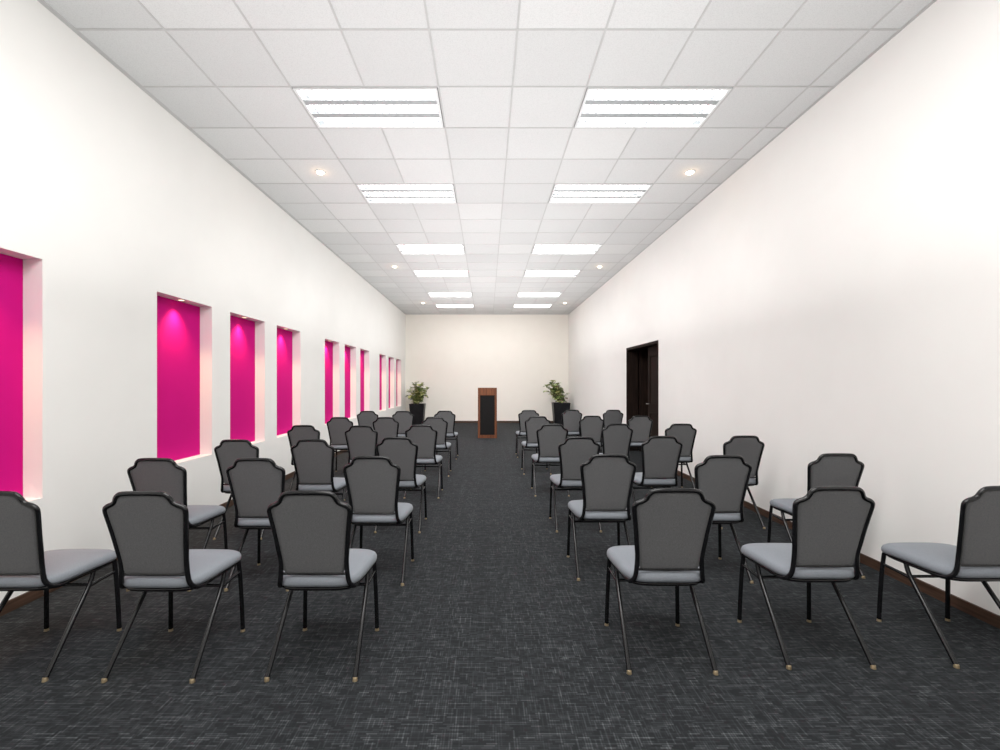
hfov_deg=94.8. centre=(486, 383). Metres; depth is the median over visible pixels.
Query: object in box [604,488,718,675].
banquet chair
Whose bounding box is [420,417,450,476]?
banquet chair
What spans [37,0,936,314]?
ceiling
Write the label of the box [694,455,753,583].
banquet chair
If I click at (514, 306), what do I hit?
fluorescent light
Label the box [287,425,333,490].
banquet chair
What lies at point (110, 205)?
wall
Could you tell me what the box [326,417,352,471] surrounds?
banquet chair
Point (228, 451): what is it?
banquet chair
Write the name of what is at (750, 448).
banquet chair
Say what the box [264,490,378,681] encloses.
banquet chair
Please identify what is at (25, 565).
banquet chair
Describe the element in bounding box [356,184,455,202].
fluorescent light
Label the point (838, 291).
wall
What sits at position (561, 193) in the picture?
fluorescent light
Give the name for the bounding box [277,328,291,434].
wall niche
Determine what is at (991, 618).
baseboard
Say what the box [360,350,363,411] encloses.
wall niche
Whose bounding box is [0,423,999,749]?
floor
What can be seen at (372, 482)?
banquet chair
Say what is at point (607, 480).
banquet chair
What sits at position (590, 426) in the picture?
banquet chair
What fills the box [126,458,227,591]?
banquet chair
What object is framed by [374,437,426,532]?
banquet chair
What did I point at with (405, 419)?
banquet chair
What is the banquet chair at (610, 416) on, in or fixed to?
on the floor
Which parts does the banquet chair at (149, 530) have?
leg, backrest, rail, frame, leg, seat frame, seat, leg, leg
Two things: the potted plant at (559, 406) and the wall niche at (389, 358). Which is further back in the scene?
the potted plant at (559, 406)
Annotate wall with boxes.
[0,0,405,602]
[406,315,567,420]
[568,0,999,615]
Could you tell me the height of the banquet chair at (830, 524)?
0.884 m
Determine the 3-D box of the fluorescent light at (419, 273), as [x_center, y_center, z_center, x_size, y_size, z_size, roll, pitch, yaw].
[-1.010,-2.503,10.195,1.194,0.122,0.584,0,0,0]
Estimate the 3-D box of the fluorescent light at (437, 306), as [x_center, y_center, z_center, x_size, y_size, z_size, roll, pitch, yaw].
[-1.010,-2.503,14.465,1.194,0.122,0.584,0,0,0]
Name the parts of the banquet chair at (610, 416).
backrest, frame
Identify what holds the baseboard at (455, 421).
attached to the wall at (454, 356)
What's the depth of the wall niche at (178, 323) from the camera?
4.45 m
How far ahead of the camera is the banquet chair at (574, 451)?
4.24 m
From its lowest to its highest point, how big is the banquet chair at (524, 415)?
0.884 m
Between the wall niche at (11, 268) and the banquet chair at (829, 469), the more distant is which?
the banquet chair at (829, 469)
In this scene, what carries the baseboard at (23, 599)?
attached to the wall at (110, 205)
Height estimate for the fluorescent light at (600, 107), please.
0.122 m
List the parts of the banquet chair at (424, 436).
backrest, frame, seat frame, seat, leg, leg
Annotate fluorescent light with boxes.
[293,88,443,127]
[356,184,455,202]
[395,244,464,253]
[412,270,468,276]
[427,293,471,296]
[435,305,473,307]
[513,305,551,307]
[517,293,561,296]
[524,270,580,276]
[531,244,601,253]
[549,184,652,202]
[574,88,731,127]
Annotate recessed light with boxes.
[315,170,325,174]
[685,170,694,174]
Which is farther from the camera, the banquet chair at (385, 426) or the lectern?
the lectern
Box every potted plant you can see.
[407,381,428,424]
[543,380,570,423]
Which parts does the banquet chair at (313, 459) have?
backrest, rail, frame, seat, leg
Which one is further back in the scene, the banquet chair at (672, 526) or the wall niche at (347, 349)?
the wall niche at (347, 349)
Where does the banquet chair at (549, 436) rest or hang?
on the floor
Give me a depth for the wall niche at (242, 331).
5.63 m
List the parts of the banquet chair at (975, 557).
leg, leg, seat, seat frame, leg, frame, backrest, rail, leg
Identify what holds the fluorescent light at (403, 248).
attached to the ceiling
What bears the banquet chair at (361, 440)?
on the floor
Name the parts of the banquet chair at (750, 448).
backrest, frame, seat, leg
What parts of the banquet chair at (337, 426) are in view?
seat, frame, backrest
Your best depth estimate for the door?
9.31 m
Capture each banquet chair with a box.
[0,491,121,682]
[101,491,244,683]
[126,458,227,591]
[213,439,264,539]
[224,458,288,591]
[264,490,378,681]
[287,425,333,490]
[290,439,349,504]
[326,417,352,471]
[343,456,413,585]
[344,425,377,500]
[357,411,377,427]
[372,417,398,455]
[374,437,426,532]
[392,411,413,436]
[403,425,442,498]
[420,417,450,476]
[434,411,457,458]
[516,410,538,457]
[521,416,551,474]
[531,424,569,496]
[549,437,601,532]
[562,410,581,437]
[567,454,636,580]
[579,416,604,452]
[599,424,632,460]
[600,410,622,452]
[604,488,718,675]
[628,416,652,449]
[632,436,682,501]
[665,424,696,487]
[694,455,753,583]
[721,435,765,528]
[737,486,875,669]
[767,453,864,578]
[876,486,999,668]
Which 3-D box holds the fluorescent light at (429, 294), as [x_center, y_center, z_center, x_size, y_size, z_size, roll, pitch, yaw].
[-1.010,-2.503,12.635,1.194,0.122,0.584,0,0,0]
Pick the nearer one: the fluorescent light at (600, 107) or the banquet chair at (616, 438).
the fluorescent light at (600, 107)
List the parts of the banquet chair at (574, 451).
leg, leg, seat, seat frame, rail, frame, backrest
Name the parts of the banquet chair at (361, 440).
backrest, frame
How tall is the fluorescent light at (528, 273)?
0.122 m
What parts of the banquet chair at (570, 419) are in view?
backrest, seat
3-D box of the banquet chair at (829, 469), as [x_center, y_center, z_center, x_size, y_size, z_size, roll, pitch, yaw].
[2.445,0.923,3.443,0.430,0.884,0.515,0,0,1]
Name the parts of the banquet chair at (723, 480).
leg, frame, backrest, seat frame, seat, leg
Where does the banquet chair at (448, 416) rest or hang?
on the floor
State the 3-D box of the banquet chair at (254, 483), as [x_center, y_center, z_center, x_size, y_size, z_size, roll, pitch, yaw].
[-1.520,0.923,3.243,0.430,0.884,0.515,0,0,0]
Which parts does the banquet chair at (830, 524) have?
leg, leg, seat, seat frame, leg, frame, rail, backrest, leg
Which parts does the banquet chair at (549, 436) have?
leg, leg, seat, seat frame, frame, backrest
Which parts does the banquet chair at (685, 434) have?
backrest, frame, leg, seat, leg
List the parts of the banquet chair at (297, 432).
leg, backrest, frame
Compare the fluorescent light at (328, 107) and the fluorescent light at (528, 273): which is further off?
the fluorescent light at (528, 273)
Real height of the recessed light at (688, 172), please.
0.029 m
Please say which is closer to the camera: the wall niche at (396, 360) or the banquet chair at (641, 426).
the banquet chair at (641, 426)
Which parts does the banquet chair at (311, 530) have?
leg, leg, backrest, rail, frame, seat frame, seat, leg, leg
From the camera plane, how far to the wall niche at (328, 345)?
8.69 m
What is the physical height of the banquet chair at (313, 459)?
0.884 m
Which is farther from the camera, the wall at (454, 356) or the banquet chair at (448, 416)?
the wall at (454, 356)
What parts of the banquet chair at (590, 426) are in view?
backrest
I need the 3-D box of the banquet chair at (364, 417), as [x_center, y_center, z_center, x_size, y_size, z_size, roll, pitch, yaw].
[-2.150,0.923,8.493,0.430,0.884,0.515,0,0,-1]
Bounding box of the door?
[626,340,657,450]
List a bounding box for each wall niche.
[0,253,22,495]
[157,296,199,460]
[230,315,254,441]
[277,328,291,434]
[325,340,332,423]
[345,346,349,417]
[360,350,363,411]
[379,355,381,409]
[389,358,389,407]
[396,360,396,405]
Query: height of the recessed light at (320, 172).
0.029 m
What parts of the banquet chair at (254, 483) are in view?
leg, rail, seat, seat frame, backrest, frame, leg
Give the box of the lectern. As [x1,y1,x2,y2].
[478,388,496,437]
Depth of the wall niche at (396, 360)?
15.22 m
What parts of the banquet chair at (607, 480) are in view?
leg, leg, seat frame, seat, rail, frame, backrest, leg, leg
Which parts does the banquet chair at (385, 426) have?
backrest, frame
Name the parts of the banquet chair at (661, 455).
leg, seat, seat frame, rail, frame, backrest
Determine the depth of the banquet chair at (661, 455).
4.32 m
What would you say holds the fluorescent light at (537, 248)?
attached to the ceiling
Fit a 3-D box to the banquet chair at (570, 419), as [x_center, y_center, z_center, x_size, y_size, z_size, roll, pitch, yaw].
[1.590,0.923,8.843,0.430,0.884,0.515,0,0,0]
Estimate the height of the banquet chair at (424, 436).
0.884 m
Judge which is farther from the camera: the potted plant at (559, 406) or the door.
the potted plant at (559, 406)
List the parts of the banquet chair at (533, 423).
leg, leg, seat, frame, backrest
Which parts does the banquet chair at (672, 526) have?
leg, leg, seat, seat frame, rail, frame, backrest, leg, leg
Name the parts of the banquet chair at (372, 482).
leg, leg, backrest, frame, rail, seat frame, seat, leg, leg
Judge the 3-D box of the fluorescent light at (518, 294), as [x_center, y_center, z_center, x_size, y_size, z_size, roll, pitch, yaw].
[1.430,-2.503,12.635,1.194,0.122,0.584,0,0,0]
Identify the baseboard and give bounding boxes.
[0,450,347,616]
[455,421,552,422]
[677,470,999,628]
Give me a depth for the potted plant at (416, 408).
15.34 m
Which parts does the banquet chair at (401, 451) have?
backrest, frame, seat frame, seat, leg, leg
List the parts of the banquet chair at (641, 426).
seat, backrest, frame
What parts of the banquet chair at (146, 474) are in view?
backrest, frame, seat frame, seat, leg, leg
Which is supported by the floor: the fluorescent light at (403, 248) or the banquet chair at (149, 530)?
the banquet chair at (149, 530)
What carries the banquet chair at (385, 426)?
on the floor
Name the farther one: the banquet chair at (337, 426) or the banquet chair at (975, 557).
the banquet chair at (337, 426)
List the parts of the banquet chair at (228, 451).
leg, seat, backrest, frame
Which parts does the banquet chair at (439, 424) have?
backrest, frame, seat, leg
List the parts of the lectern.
panel, panel, panel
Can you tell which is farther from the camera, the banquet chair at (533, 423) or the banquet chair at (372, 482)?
the banquet chair at (533, 423)
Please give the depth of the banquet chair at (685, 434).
5.63 m
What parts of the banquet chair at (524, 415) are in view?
backrest, frame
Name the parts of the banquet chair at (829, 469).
leg, seat frame, seat, leg, frame, backrest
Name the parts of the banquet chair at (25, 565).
leg, backrest, rail, frame, leg, seat frame, seat, leg, leg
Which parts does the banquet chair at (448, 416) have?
backrest, frame, seat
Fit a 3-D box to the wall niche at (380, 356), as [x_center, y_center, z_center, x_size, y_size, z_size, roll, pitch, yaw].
[-2.943,-0.035,12.680,0.113,1.539,0.798,0,0,0]

